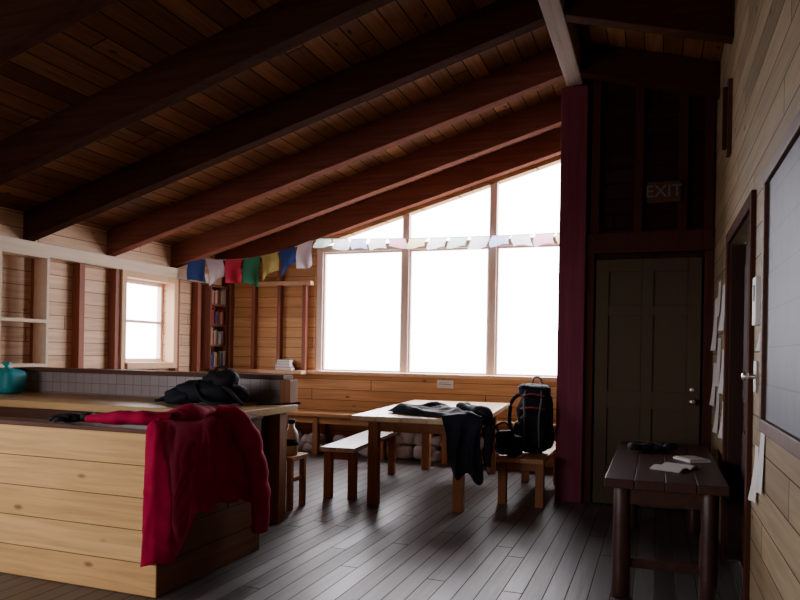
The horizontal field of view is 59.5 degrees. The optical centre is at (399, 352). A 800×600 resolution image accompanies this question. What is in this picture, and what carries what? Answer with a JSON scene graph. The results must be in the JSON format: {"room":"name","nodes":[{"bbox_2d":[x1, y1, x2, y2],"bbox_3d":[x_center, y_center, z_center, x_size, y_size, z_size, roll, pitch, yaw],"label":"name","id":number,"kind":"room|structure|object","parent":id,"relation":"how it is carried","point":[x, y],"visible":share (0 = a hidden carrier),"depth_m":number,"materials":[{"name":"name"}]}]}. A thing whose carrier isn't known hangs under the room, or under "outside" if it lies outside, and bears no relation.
{"room":"mountain hut","nodes":[
{"label":"mountain hut","id":0,"kind":"room"},
{"bbox_2d":[0,206,214,371],"bbox_3d":[-4.863,-0.075,5.359,0.150,2.880,12.000,1,0,20],"label":"wall","id":1,"kind":"structure","parent":0,"point":[16,270],"depth_m":8.02,"materials":[{"name":"brown wood"}]},
{"bbox_2d":[0,247,49,366],"bbox_3d":[-4.099,-0.449,6.604,0.188,1.175,1.760,1,0,20],"label":"cubby shelf","id":2,"kind":"object","parent":1,"relation":"attached to","point":[40,320],"depth_m":7.38,"materials":[{"name":"beige wood"}]},
{"bbox_2d":[0,235,221,285],"bbox_3d":[-4.743,-1.123,5.215,0.140,0.140,11.500,1,0,20],"label":"beam","id":3,"kind":"structure","parent":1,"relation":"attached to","point":[58,253],"depth_m":8.20,"materials":[{"name":"beige wood"}]},
{"bbox_2d":[200,285,227,368],"bbox_3d":[-2.786,-0.384,10.463,0.209,1.230,0.430,1,0,20],"label":"bookshelf","id":4,"kind":"object","parent":1,"relation":"attached to","point":[217,298],"visible":0.85,"depth_m":10.33,"materials":[{"name":"brown wood"}]},
{"bbox_2d":[211,289,225,366],"bbox_3d":[-2.777,-0.380,10.460,0.189,1.162,0.331,1,0,20],"label":"books","id":5,"kind":"object","parent":4,"relation":"on","point":[218,296],"depth_m":10.46,"materials":[{"name":"multicoloured paper"}]},
{"bbox_2d":[29,259,201,371],"bbox_3d":[-4.451,0.137,6.112,0.110,2.370,8.680,1,0,20],"label":"studs","id":6,"kind":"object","parent":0,"point":[78,284],"depth_m":8.57,"materials":[{"name":"brown wood"}]},
{"bbox_2d":[119,269,178,368],"bbox_3d":[-3.340,-0.413,9.164,0.270,1.230,1.070,1,0,20],"label":"window","id":7,"kind":"structure","parent":6,"relation":"in","point":[171,335],"depth_m":9.43,"materials":[{"name":"brown wood"}]},
{"bbox_2d":[0,0,724,255],"bbox_3d":[-1.552,-2.271,4.155,7.123,1.713,12.000,1,0,20],"label":"ceiling","id":8,"kind":"structure","parent":0,"point":[124,38],"depth_m":6.16,"materials":[{"name":"brown wood"}]},
{"bbox_2d":[0,0,117,64],"bbox_3d":[-2.234,-2.093,4.298,5.450,1.843,0.140,1,0,20],"label":"rafter","id":9,"kind":"object","parent":8,"relation":"attached to","point":[24,24],"visible":1,"depth_m":4.24,"materials":[{"name":"brown wood"}]},
{"bbox_2d":[0,0,394,185],"bbox_3d":[-1.820,-2.086,5.425,5.450,1.843,0.140,1,0,20],"label":"rafter","id":10,"kind":"object","parent":8,"relation":"attached to","point":[285,25],"visible":1,"depth_m":5.32,"materials":[{"name":"brown wood"}]},
{"bbox_2d":[23,0,545,241],"bbox_3d":[-1.406,-2.078,6.551,5.450,1.843,0.140,1,0,20],"label":"rafter","id":11,"kind":"object","parent":8,"relation":"attached to","point":[499,22],"visible":0.96,"depth_m":6.31,"materials":[{"name":"brown wood"}]},
{"bbox_2d":[107,48,564,256],"bbox_3d":[-0.991,-2.071,7.677,5.450,1.843,0.140,1,0,20],"label":"rafter","id":12,"kind":"object","parent":8,"relation":"attached to","point":[542,70],"visible":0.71,"depth_m":7.46,"materials":[{"name":"brown wood"}]},
{"bbox_2d":[171,95,561,267],"bbox_3d":[-0.577,-2.064,8.803,5.450,1.843,0.140,1,0,20],"label":"rafter","id":13,"kind":"object","parent":8,"relation":"attached to","point":[542,117],"visible":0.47,"depth_m":8.64,"materials":[{"name":"brown wood"}]},
{"bbox_2d":[187,232,558,287],"bbox_3d":[-0.280,-1.263,9.584,5.251,0.754,0.772,1,0,9],"label":"prayer flags","id":14,"kind":"object","parent":13,"relation":"hanging from","point":[302,257],"visible":0.98,"depth_m":9.76,"materials":[{"name":"multicoloured fabric"}]},
{"bbox_2d":[215,128,560,274],"bbox_3d":[-0.222,-2.058,9.770,5.450,1.843,0.140,1,0,20],"label":"rafter","id":15,"kind":"object","parent":8,"relation":"attached to","point":[546,146],"visible":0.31,"depth_m":9.58,"materials":[{"name":"brown wood"}]},
{"bbox_2d":[564,0,734,43],"bbox_3d":[1.881,-2.623,5.345,1.213,0.640,0.140,1,0,20],"label":"rafter","id":16,"kind":"object","parent":8,"relation":"attached to","point":[706,20],"visible":1,"depth_m":5.25,"materials":[{"name":"brown wood"}]},
{"bbox_2d":[580,42,720,99],"bbox_3d":[2.295,-2.615,6.471,1.213,0.640,0.140,1,0,20],"label":"rafter","id":17,"kind":"object","parent":8,"relation":"attached to","point":[691,76],"visible":1,"depth_m":6.40,"materials":[{"name":"brown wood"}]},
{"bbox_2d":[0,451,742,599],"bbox_3d":[-1.618,1.472,4.155,7.123,0.100,12.000,1,0,20],"label":"floor","id":18,"kind":"structure","parent":0,"point":[412,545],"depth_m":5.12,"materials":[{"name":"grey wood"}]},
{"bbox_2d":[0,414,262,597],"bbox_3d":[-2.844,0.910,5.175,3.500,0.980,1.140,1,0,20],"label":"counter","id":19,"kind":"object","parent":18,"relation":"on","point":[71,494],"depth_m":4.30,"materials":[{"name":"brown wood"}]},
{"bbox_2d":[48,412,95,422],"bbox_3d":[-2.026,0.396,4.305,0.261,0.070,0.183,1,0,0],"label":"glove","id":20,"kind":"object","parent":19,"relation":"on","point":[67,417],"visible":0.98,"depth_m":4.28,"materials":[{"name":"black fabric"}]},
{"bbox_2d":[85,403,270,566],"bbox_3d":[-1.382,0.774,4.551,0.643,0.924,1.081,1,0,29],"label":"jacket","id":21,"kind":"object","parent":19,"relation":"on","point":[198,458],"visible":1,"depth_m":4.24,"materials":[{"name":"red fabric"}]},
{"bbox_2d":[0,367,297,523],"bbox_3d":[-2.562,0.785,6.265,3.270,1.240,1.080,1,0,20],"label":"countertop","id":22,"kind":"structure","parent":18,"relation":"on","point":[49,391],"depth_m":6.20,"materials":[{"name":"brown wood"}]},
{"bbox_2d":[0,362,26,393],"bbox_3d":[-3.852,0.241,6.853,0.342,0.300,0.276,1,0,20],"label":"vase","id":23,"kind":"object","parent":22,"relation":"on","point":[12,380],"visible":1,"depth_m":6.75,"materials":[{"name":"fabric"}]},
{"bbox_2d":[154,365,249,405],"bbox_3d":[-1.654,0.265,5.854,0.886,0.329,0.438,1,0,20],"label":"jacket","id":24,"kind":"object","parent":22,"relation":"on","point":[221,387],"visible":0.99,"depth_m":5.72,"materials":[{"name":"fabric"}]},
{"bbox_2d":[256,402,300,404],"bbox_3d":[-1.005,0.419,5.811,0.374,0.037,0.042,1,0,5],"label":"ladle","id":25,"kind":"object","parent":22,"relation":"on","point":[297,403],"visible":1,"depth_m":5.80,"materials":[{"name":"black metal"}]},
{"bbox_2d":[286,452,308,510],"bbox_3d":[-1.082,1.186,6.528,0.340,0.490,0.320,1,0,20],"label":"wooden stool","id":26,"kind":"object","parent":18,"relation":"on","point":[290,479],"visible":0.58,"depth_m":6.43,"materials":[{"name":"brown wood"}]},
{"bbox_2d":[287,419,297,454],"bbox_3d":[-1.007,0.776,6.481,0.134,0.328,0.134,1,0,20],"label":"water bottle","id":27,"kind":"object","parent":26,"relation":"on","point":[292,434],"visible":0.86,"depth_m":6.43,"materials":[{"name":"silver"}]},
{"bbox_2d":[321,430,398,499],"bbox_3d":[-0.402,1.183,7.652,0.344,0.520,1.750,1,0,14],"label":"bench","id":28,"kind":"object","parent":18,"relation":"on","point":[347,448],"visible":0.75,"depth_m":6.91,"materials":[{"name":"brown wood"}]},
{"bbox_2d":[295,428,499,464],"bbox_3d":[-0.277,1.231,9.672,3.663,0.426,0.199,1,0,20],"label":"rock pile","id":29,"kind":"object","parent":18,"relation":"on","point":[403,451],"visible":0.26,"depth_m":9.49,"materials":[{"name":"stone"}]},
{"bbox_2d":[287,410,555,464],"bbox_3d":[-0.016,1.155,9.567,4.600,0.590,0.400,1,0,20],"label":"bench","id":30,"kind":"object","parent":18,"relation":"on","point":[315,417],"visible":0.23,"depth_m":9.80,"materials":[{"name":"brown wood"}]},
{"bbox_2d":[351,400,509,512],"bbox_3d":[0.438,1.030,7.611,1.216,0.855,2.450,1,0,15],"label":"dining table","id":31,"kind":"object","parent":18,"relation":"on","point":[380,419],"visible":0.59,"depth_m":6.60,"materials":[{"name":"brown wood"}]},
{"bbox_2d":[387,401,494,484],"bbox_3d":[0.377,0.819,6.755,1.209,0.699,0.893,1,0,20],"label":"jacket","id":32,"kind":"object","parent":31,"relation":"on","point":[462,423],"visible":1,"depth_m":6.27,"materials":[{"name":"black fabric"}]},
{"bbox_2d":[496,441,555,507],"bbox_3d":[1.387,1.239,7.346,0.454,0.470,1.500,1,0,20],"label":"bench","id":33,"kind":"object","parent":18,"relation":"on","point":[526,462],"visible":0.68,"depth_m":6.74,"materials":[{"name":"brown wood"}]},
{"bbox_2d":[485,421,524,474],"bbox_3d":[1.017,0.914,6.789,0.382,0.519,0.203,1,0,5],"label":"pack","id":34,"kind":"object","parent":33,"relation":"on","point":[508,443],"visible":0.97,"depth_m":6.71,"materials":[{"name":"black fabric"}]},
{"bbox_2d":[507,376,554,452],"bbox_3d":[1.351,0.617,7.010,0.422,0.769,0.426,1,0,-25],"label":"backpack","id":35,"kind":"object","parent":33,"relation":"on","point":[534,410],"visible":0.84,"depth_m":6.87,"materials":[{"name":"black fabric"}]},
{"bbox_2d":[555,85,589,502],"bbox_3d":[1.740,-0.580,7.046,0.260,4.120,0.260,1,0,20],"label":"support post","id":36,"kind":"object","parent":18,"relation":"on","point":[575,100],"visible":0.84,"depth_m":6.92,"materials":[{"name":"brown wood"}]},
{"bbox_2d":[604,441,729,599],"bbox_3d":[1.893,1.123,5.040,0.686,0.720,2.020,1,0,20],"label":"table","id":37,"kind":"object","parent":18,"relation":"on","point":[698,491],"visible":0.91,"depth_m":4.22,"materials":[{"name":"brown wood"}]},
{"bbox_2d":[628,442,663,450],"bbox_3d":[1.901,0.727,5.445,0.261,0.070,0.183,1,0,-14],"label":"glove","id":38,"kind":"object","parent":37,"relation":"on","point":[632,446],"visible":1,"depth_m":5.38,"materials":[{"name":"black fabric"}]},
{"bbox_2d":[649,442,677,450],"bbox_3d":[2.050,0.730,5.522,0.183,0.070,0.261,1,0,-16],"label":"glove","id":39,"kind":"object","parent":37,"relation":"on","point":[667,446],"visible":0.66,"depth_m":5.41,"materials":[{"name":"black fabric"}]},
{"bbox_2d":[650,462,699,472],"bbox_3d":[1.809,0.749,4.604,0.300,0.024,0.200,1,0,-43],"label":"open booklet","id":40,"kind":"object","parent":37,"relation":"on","point":[667,466],"visible":1,"depth_m":4.56,"materials":[{"name":"paper"}]},
{"bbox_2d":[673,456,710,462],"bbox_3d":[2.077,0.755,4.985,0.160,0.020,0.220,1,0,-8],"label":"magazine","id":41,"kind":"object","parent":37,"relation":"on","point":[690,459],"visible":1,"depth_m":4.92,"materials":[{"name":"paper"}]},
{"bbox_2d":[222,155,560,467],"bbox_3d":[0.538,-0.766,9.690,6.973,4.450,0.150,1,0,20],"label":"wall","id":42,"kind":"structure","parent":0,"point":[319,392],"depth_m":10.17,"materials":[{"name":"brown wood"}]},
{"bbox_2d":[227,255,313,370],"bbox_3d":[-1.954,-0.613,10.473,1.420,1.718,0.100,1,0,20],"label":"studs","id":43,"kind":"object","parent":42,"relation":"attached to","point":[280,283],"visible":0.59,"depth_m":10.41,"materials":[{"name":"brown wood"}]},
{"bbox_2d":[259,369,305,373],"bbox_3d":[-1.722,0.275,10.248,0.700,0.050,0.150,1,0,20],"label":"wall ledge","id":44,"kind":"object","parent":42,"relation":"attached to","point":[262,370],"visible":1,"depth_m":10.17,"materials":[{"name":"brown wood"}]},
{"bbox_2d":[275,359,294,369],"bbox_3d":[-1.684,0.173,10.241,0.259,0.154,0.132,1,0,17],"label":"book stack","id":45,"kind":"object","parent":44,"relation":"on","point":[281,364],"visible":0.99,"depth_m":10.19,"materials":[{"name":"paper"}]},
{"bbox_2d":[217,368,556,381],"bbox_3d":[-0.224,0.301,9.830,5.460,0.050,0.100,1,0,20],"label":"window sill","id":46,"kind":"structure","parent":42,"relation":"attached to","point":[523,378],"depth_m":9.60,"materials":[{"name":"brown wood"}]},
{"bbox_2d":[315,183,557,375],"bbox_3d":[0.614,-1.173,9.649,3.890,2.928,0.120,1,0,20],"label":"window","id":47,"kind":"structure","parent":42,"relation":"in","point":[494,188],"depth_m":9.80,"materials":[{"name":"wood"}]},
{"bbox_2d":[322,250,401,372],"bbox_3d":[-0.539,-0.831,10.087,1.235,2.203,0.050,1,0,20],"label":"window","id":48,"kind":"structure","parent":47,"relation":"attached to","point":[390,251],"depth_m":10.21,"materials":[{"name":"brown wood"}]},
{"bbox_2d":[408,247,488,374],"bbox_3d":[0.672,-0.986,9.642,1.140,2.555,0.050,1,0,20],"label":"window","id":49,"kind":"structure","parent":47,"relation":"attached to","point":[444,249],"depth_m":9.73,"materials":[{"name":"brown wood"}]},
{"bbox_2d":[495,244,558,376],"bbox_3d":[1.827,-1.139,9.218,1.115,2.900,0.050,1,0,20],"label":"window","id":50,"kind":"structure","parent":47,"relation":"attached to","point":[554,245],"depth_m":9.38,"materials":[{"name":"brown wood"}]},
{"bbox_2d":[437,380,453,387],"bbox_3d":[0.619,0.426,9.565,0.230,0.110,0.014,1,0,20],"label":"wall plaque","id":51,"kind":"object","parent":42,"relation":"attached to","point":[440,383],"visible":1,"depth_m":9.56,"materials":[{"name":"paper"}]},
{"bbox_2d":[573,78,716,501],"bbox_3d":[2.667,-0.722,7.761,1.343,4.436,2.000,1,0,20],"label":"wall","id":52,"kind":"structure","parent":0,"point":[661,108],"depth_m":6.80,"materials":[{"name":"brown wood"}]},
{"bbox_2d":[592,257,701,510],"bbox_3d":[2.362,0.286,6.722,0.964,2.396,0.148,1,0,20],"label":"door","id":53,"kind":"structure","parent":52,"relation":"in","point":[648,325],"depth_m":6.75,"materials":[{"name":"paint"}]},
{"bbox_2d":[582,80,715,502],"bbox_3d":[2.391,-0.604,6.754,1.163,4.190,0.080,1,0,20],"label":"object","id":54,"kind":"structure","parent":52,"relation":"attached to","point":[682,239],"depth_m":6.74,"materials":[{"name":"brown wood"}]},
{"bbox_2d":[647,180,681,203],"bbox_3d":[2.506,-1.526,6.636,0.315,0.200,0.063,1,0,20],"label":"exit sign","id":55,"kind":"object","parent":52,"relation":"attached to","point":[659,191],"visible":1,"depth_m":6.61,"materials":[{"name":"red plastic"}]},
{"bbox_2d":[711,0,799,599],"bbox_3d":[1.690,-0.562,2.951,0.150,4.083,12.000,1,0,20],"label":"wall","id":56,"kind":"structure","parent":0,"point":[762,60],"depth_m":3.55,"materials":[{"name":"brown wood"}]},
{"bbox_2d":[709,363,715,405],"bbox_3d":[2.779,0.279,6.221,0.030,0.380,0.300,1,0,20],"label":"paper","id":57,"kind":"object","parent":56,"relation":"attached to","point":[712,398],"visible":0.86,"depth_m":6.24,"materials":[{"name":"white paper"}]},
{"bbox_2d":[710,297,717,350],"bbox_3d":[2.771,-0.252,6.175,0.030,0.460,0.340,1,0,20],"label":"paper","id":58,"kind":"object","parent":56,"relation":"attached to","point":[713,345],"visible":0.82,"depth_m":6.19,"materials":[{"name":"white paper"}]},
{"bbox_2d":[712,393,718,433],"bbox_3d":[2.637,0.496,5.846,0.030,0.340,0.260,1,0,20],"label":"paper","id":59,"kind":"object","parent":56,"relation":"attached to","point":[715,426],"visible":0.95,"depth_m":5.86,"materials":[{"name":"white paper"}]},
{"bbox_2d":[713,338,720,386],"bbox_3d":[2.627,0.076,5.799,0.030,0.400,0.300,1,0,20],"label":"paper","id":60,"kind":"object","parent":56,"relation":"attached to","point":[717,373],"visible":0.99,"depth_m":5.80,"materials":[{"name":"white paper"}]},
{"bbox_2d":[715,280,720,316],"bbox_3d":[2.654,-0.454,5.846,0.030,0.300,0.240,1,0,20],"label":"paper","id":61,"kind":"object","parent":56,"relation":"attached to","point":[719,290],"visible":1,"depth_m":5.86,"materials":[{"name":"white paper"}]},
{"bbox_2d":[717,350,723,393],"bbox_3d":[2.488,0.143,5.424,0.030,0.340,0.240,1,0,20],"label":"paper","id":62,"kind":"object","parent":56,"relation":"attached to","point":[720,388],"visible":0.76,"depth_m":5.44,"materials":[{"name":"white paper"}]},
{"bbox_2d":[718,401,722,438],"bbox_3d":[2.454,0.513,5.349,0.030,0.280,0.200,1,0,20],"label":"paper","id":63,"kind":"object","parent":56,"relation":"attached to","point":[721,423],"visible":0.53,"depth_m":5.37,"materials":[{"name":"white paper"}]},
{"bbox_2d":[718,284,724,330],"bbox_3d":[2.514,-0.356,5.471,0.030,0.360,0.280,1,0,20],"label":"paper","id":64,"kind":"object","parent":56,"relation":"attached to","point":[721,322],"visible":0.91,"depth_m":5.48,"materials":[{"name":"white paper"}]},
{"bbox_2d":[722,78,732,157],"bbox_3d":[2.417,-1.733,5.174,0.060,0.550,0.120,1,0,20],"label":"wall bracket","id":65,"kind":"object","parent":56,"relation":"attached to","point":[727,91],"visible":1,"depth_m":5.13,"materials":[{"name":"brown wood"}]},
{"bbox_2d":[720,189,755,599],"bbox_3d":[2.178,0.308,4.439,0.115,2.360,1.500,1,0,20],"label":"trim","id":66,"kind":"structure","parent":56,"relation":"attached to","point":[735,252],"depth_m":5.00,"materials":[{"name":"brown wood"}]},
{"bbox_2d":[740,240,748,566],"bbox_3d":[2.240,0.349,4.395,0.065,2.260,1.280,1,0,20],"label":"door","id":67,"kind":"structure","parent":56,"relation":"in","point":[747,243],"depth_m":4.79,"materials":[{"name":"brown wood"}]},
{"bbox_2d":[741,361,757,392],"bbox_3d":[1.809,0.122,3.628,0.073,0.160,0.100,1,0,20],"label":"handle","id":68,"kind":"object","parent":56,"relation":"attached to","point":[745,376],"visible":1,"depth_m":3.61,"materials":[{"name":"metal"}]},
{"bbox_2d":[748,445,757,502],"bbox_3d":[1.789,0.611,3.547,0.030,0.280,0.120,1,0,20],"label":"paper","id":69,"kind":"object","parent":56,"relation":"attached to","point":[752,494],"visible":0.84,"depth_m":3.56,"materials":[{"name":"white paper"}]},
{"bbox_2d":[752,276,760,325],"bbox_3d":[1.786,-0.259,3.500,0.040,0.240,0.120,1,0,20],"label":"thermostat","id":70,"kind":"object","parent":56,"relation":"attached to","point":[756,288],"visible":0.91,"depth_m":3.45,"materials":[{"name":"white plastic"}]},
{"bbox_2d":[756,334,759,350],"bbox_3d":[1.733,-0.140,3.359,0.030,0.260,0.120,1,0,20],"label":"paper","id":71,"kind":"object","parent":56,"relation":"attached to","point":[758,343],"visible":0.14,"depth_m":3.38,"materials":[{"name":"white paper"}]},
{"bbox_2d":[753,433,764,494],"bbox_3d":[1.719,0.480,3.350,0.030,0.380,0.120,1,0,20],"label":"paper","id":72,"kind":"object","parent":56,"relation":"attached to","point":[758,481],"visible":0.72,"depth_m":3.35,"materials":[{"name":"white paper"}]},
{"bbox_2d":[759,110,799,459],"bbox_3d":[1.388,-0.241,2.421,0.040,1.190,1.700,1,0,20],"label":"whiteboard","id":73,"kind":"object","parent":56,"relation":"attached to","point":[779,381],"visible":1,"depth_m":2.77,"materials":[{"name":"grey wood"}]},
{"bbox_3d":[-3.623,-0.838,-1.405,6.823,4.450,0.150,1,0,20],"label":"wall","id":74,"kind":"structure","parent":0,"visible":0},
{"bbox_2d":[538,0,582,85],"bbox_3d":[0.078,-2.819,2.424,0.160,0.300,9.570,1,0,20],"label":"ridge beam","id":75,"kind":"structure","parent":74,"relation":"attached to","point":[564,35],"depth_m":5.99,"materials":[{"name":"wood"}]}
]}

